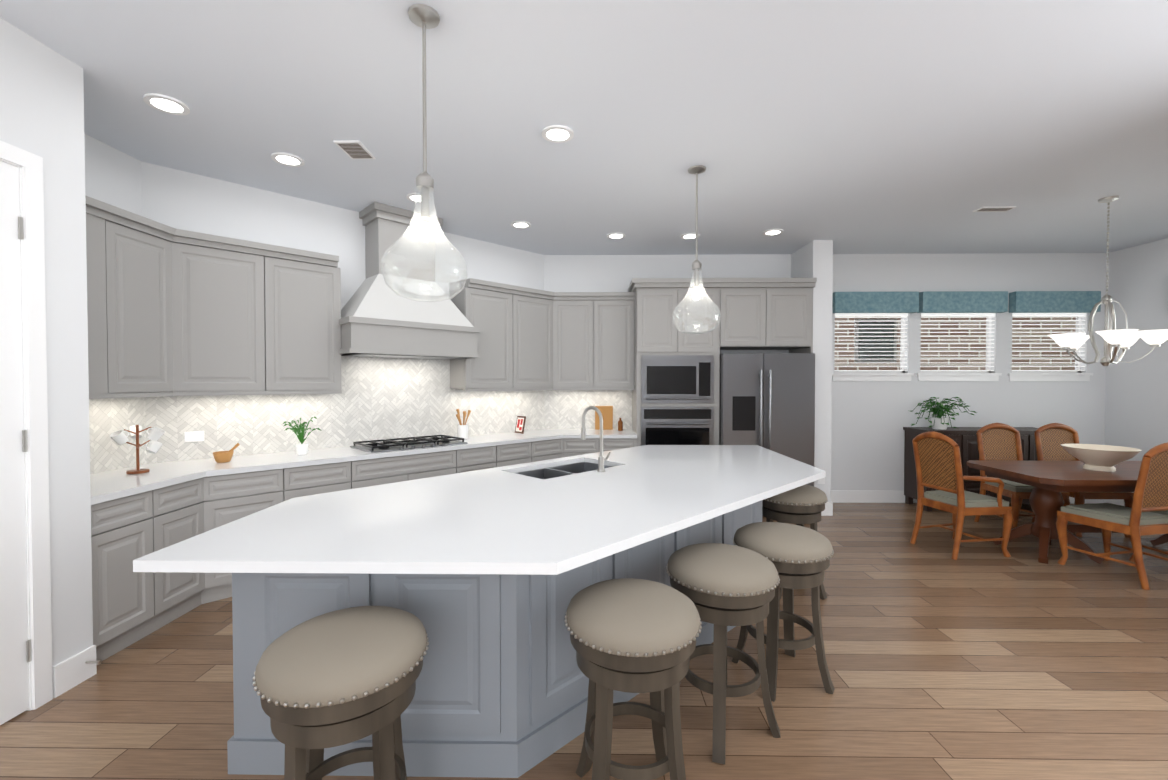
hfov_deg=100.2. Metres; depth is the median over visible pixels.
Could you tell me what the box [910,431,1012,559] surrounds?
chair
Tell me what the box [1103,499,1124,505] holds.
baseboard
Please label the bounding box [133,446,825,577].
island countertop
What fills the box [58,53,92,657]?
wall
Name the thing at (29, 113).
wall
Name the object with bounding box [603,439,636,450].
base cabinet
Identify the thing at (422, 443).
cooktop
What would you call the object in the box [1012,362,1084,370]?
window blind
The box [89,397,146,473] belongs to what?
backsplash
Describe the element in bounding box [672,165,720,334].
pendant light
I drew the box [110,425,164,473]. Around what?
mug tree
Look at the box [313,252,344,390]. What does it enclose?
upper cabinet
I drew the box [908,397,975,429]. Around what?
potted plant
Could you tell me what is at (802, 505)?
stool
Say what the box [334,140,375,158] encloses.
ceiling vent
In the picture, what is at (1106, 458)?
bowl
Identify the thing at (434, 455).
countertop
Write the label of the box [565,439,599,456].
base cabinet
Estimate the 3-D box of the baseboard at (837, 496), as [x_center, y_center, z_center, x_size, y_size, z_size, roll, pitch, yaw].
[4.644,1.343,6.138,3.650,0.150,0.016,0,1,1]
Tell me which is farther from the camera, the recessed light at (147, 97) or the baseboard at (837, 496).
the baseboard at (837, 496)
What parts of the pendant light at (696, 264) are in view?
glass, bulb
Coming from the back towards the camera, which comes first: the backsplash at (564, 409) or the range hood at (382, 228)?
the backsplash at (564, 409)
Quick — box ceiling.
[0,0,1167,254]
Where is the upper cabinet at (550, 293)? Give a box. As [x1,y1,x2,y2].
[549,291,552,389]
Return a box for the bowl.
[1061,444,1141,471]
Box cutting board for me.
[595,406,612,429]
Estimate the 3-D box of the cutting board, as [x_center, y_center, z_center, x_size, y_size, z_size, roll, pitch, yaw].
[0.248,0.346,6.078,0.220,0.298,0.070,0,1,1]
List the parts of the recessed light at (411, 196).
recessed ceiling light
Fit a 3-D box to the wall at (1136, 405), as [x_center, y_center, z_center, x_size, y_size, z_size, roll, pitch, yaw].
[6.491,-0.055,0.933,0.120,3.120,10.320,0,1,1]
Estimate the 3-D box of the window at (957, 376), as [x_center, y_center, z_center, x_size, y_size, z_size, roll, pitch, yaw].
[4.710,-0.542,6.151,3.220,0.860,0.145,0,1,1]
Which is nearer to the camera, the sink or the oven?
the sink
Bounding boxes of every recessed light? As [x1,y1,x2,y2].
[143,93,189,114]
[271,152,304,166]
[406,193,420,202]
[511,221,530,228]
[542,125,573,142]
[607,232,625,238]
[681,233,699,238]
[763,229,783,235]
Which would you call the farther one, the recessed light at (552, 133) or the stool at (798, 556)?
the recessed light at (552, 133)
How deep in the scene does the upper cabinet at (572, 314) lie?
5.86 m
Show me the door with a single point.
(14, 685)
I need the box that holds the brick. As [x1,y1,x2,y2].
[834,316,1075,369]
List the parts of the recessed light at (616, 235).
recessed ceiling light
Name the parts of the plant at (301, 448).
pot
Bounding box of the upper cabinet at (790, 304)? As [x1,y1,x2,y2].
[761,283,812,350]
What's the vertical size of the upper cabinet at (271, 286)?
1.090 m
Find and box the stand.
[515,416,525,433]
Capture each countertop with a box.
[90,471,204,506]
[117,429,636,474]
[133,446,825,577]
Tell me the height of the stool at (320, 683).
0.768 m
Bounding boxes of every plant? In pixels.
[283,417,321,454]
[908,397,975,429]
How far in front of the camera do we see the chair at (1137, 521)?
3.68 m
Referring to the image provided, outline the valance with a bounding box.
[832,291,1100,312]
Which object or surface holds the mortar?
on the countertop at (434, 455)
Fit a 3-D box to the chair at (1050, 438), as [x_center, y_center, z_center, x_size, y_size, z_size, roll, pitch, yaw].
[5.103,0.901,5.040,0.552,1.088,0.590,0,1,1]
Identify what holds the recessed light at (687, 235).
in the ceiling
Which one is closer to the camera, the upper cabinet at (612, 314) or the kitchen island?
the kitchen island
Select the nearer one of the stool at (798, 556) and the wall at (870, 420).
the stool at (798, 556)
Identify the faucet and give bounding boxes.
[581,406,610,471]
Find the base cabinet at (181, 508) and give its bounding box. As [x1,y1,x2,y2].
[157,479,204,626]
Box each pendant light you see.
[381,4,466,301]
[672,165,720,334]
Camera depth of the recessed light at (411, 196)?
4.20 m
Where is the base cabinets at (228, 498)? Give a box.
[205,439,564,602]
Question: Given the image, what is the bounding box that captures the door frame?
[0,140,52,709]
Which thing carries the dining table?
on the floor
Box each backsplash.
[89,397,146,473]
[146,387,544,463]
[341,356,449,386]
[545,390,631,428]
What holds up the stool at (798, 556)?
on the floor
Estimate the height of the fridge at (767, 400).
1.820 m
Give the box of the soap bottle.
[618,418,622,430]
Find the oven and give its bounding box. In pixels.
[641,355,713,445]
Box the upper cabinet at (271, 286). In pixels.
[229,238,352,394]
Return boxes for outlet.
[184,431,203,441]
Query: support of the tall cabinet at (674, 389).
on the floor
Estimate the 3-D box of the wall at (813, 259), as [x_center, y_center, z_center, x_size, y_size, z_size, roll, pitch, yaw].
[2.705,-0.137,5.845,0.220,3.120,0.610,0,1,1]
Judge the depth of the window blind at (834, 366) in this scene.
6.15 m
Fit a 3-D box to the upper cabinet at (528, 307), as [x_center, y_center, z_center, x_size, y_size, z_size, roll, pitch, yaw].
[-0.913,-0.568,5.618,1.064,1.090,1.155,0,1,1]
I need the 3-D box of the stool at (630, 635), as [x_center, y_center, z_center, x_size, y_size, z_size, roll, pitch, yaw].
[0.172,1.114,1.748,0.485,0.768,0.484,0,1,1]
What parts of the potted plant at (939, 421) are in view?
pot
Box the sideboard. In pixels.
[903,427,1037,511]
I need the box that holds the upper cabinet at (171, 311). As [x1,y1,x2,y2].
[86,203,172,394]
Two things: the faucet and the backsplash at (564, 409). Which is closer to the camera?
the faucet
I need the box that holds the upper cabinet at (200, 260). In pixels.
[173,231,228,394]
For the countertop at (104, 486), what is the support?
on the base cabinet at (126, 603)
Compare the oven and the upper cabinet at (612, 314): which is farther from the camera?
the upper cabinet at (612, 314)
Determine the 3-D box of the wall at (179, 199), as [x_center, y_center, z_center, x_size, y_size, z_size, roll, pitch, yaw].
[-1.897,-0.122,4.927,3.876,3.120,0.120,-1,1,-44]
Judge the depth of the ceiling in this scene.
2.90 m
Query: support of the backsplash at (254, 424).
attached to the wall at (179, 199)
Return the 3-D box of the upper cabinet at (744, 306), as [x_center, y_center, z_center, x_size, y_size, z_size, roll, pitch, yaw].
[1.801,-0.852,5.831,0.514,0.710,0.638,0,1,1]
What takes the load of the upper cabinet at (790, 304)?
attached to the wall at (870, 420)
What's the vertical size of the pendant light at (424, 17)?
1.239 m
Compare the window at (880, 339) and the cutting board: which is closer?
the cutting board
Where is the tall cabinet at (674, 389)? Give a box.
[629,283,720,445]
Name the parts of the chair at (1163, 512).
frame, seat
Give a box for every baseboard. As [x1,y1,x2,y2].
[821,501,833,515]
[831,490,1102,503]
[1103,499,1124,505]
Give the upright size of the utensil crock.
0.315 m
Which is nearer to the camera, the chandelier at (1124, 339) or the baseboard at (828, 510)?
the chandelier at (1124, 339)
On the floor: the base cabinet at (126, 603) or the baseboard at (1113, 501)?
the base cabinet at (126, 603)
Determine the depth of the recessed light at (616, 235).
5.30 m
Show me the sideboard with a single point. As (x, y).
(964, 439)
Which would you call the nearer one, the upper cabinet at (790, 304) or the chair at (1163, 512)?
the chair at (1163, 512)
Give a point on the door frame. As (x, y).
(32, 246)
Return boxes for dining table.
[967,460,1167,563]
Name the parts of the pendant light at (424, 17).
glass, bulb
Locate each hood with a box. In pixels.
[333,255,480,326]
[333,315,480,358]
[359,207,438,254]
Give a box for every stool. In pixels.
[252,606,428,779]
[565,578,701,779]
[666,543,780,763]
[732,522,834,701]
[762,484,827,599]
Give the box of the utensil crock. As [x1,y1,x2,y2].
[456,409,470,438]
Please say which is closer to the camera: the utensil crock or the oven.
the utensil crock
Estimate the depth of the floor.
2.42 m
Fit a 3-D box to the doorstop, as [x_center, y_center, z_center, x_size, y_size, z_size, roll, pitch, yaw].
[-2.504,1.389,2.493,0.073,0.018,0.018,0,1,1]
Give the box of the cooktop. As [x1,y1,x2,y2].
[350,435,467,452]
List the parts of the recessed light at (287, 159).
recessed ceiling light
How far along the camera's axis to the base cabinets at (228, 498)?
3.51 m
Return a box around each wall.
[0,17,67,666]
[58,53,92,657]
[84,133,141,215]
[141,161,543,309]
[544,253,1107,490]
[791,240,832,501]
[1105,238,1167,492]
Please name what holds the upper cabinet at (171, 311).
attached to the wall at (179, 199)
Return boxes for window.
[832,316,1092,380]
[854,319,896,362]
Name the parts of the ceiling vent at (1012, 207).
air vent slats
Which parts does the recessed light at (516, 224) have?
recessed ceiling light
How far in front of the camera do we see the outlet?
3.76 m
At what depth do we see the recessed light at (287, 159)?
3.49 m
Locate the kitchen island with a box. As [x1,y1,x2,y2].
[227,574,735,777]
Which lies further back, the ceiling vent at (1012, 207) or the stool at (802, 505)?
the ceiling vent at (1012, 207)
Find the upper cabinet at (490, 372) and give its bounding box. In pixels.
[461,280,508,390]
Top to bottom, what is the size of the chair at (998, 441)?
1.088 m
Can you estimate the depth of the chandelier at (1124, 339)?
4.26 m
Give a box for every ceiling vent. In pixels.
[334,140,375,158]
[973,206,1015,211]
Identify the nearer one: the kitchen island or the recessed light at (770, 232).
the kitchen island
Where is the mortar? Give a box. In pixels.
[213,443,239,462]
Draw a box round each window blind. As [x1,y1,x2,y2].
[834,366,906,370]
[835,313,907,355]
[920,362,993,370]
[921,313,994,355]
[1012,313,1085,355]
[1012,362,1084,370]
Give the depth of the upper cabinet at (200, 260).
3.53 m
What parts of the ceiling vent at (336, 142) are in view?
air vent slats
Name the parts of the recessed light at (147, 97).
recessed ceiling light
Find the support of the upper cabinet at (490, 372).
attached to the wall at (179, 199)
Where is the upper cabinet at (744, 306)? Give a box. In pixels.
[721,283,768,349]
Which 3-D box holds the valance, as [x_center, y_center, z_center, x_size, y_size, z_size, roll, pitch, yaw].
[4.708,-1.086,6.048,3.220,0.250,0.108,0,1,1]
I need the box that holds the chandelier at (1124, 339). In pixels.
[1048,196,1167,365]
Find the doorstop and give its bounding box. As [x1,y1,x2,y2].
[85,659,100,664]
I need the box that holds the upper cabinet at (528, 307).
[442,285,548,390]
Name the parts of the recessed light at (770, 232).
recessed ceiling light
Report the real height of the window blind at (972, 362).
0.100 m
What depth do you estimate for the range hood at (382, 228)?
4.52 m
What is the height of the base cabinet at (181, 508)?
0.880 m
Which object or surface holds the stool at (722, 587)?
on the floor
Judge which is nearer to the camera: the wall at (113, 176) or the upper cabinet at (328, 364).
the wall at (113, 176)
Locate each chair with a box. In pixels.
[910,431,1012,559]
[974,423,1069,528]
[1032,423,1133,536]
[1056,442,1167,589]
[1128,510,1167,561]
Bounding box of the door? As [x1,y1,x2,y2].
[0,161,31,724]
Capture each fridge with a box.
[719,353,814,486]
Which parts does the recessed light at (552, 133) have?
recessed ceiling light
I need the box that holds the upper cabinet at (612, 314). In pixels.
[593,295,632,386]
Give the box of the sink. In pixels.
[516,462,612,479]
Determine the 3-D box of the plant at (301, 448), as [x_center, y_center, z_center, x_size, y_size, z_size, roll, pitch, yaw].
[-2.330,0.378,4.001,0.331,0.308,0.241,0,1,1]
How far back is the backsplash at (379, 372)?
4.84 m
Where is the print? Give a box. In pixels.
[517,419,522,429]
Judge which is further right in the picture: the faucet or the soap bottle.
the soap bottle
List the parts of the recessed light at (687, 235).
recessed ceiling light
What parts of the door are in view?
door hinges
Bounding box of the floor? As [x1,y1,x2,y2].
[0,503,1167,779]
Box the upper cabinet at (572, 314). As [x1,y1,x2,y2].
[553,295,592,386]
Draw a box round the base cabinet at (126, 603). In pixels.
[91,491,160,660]

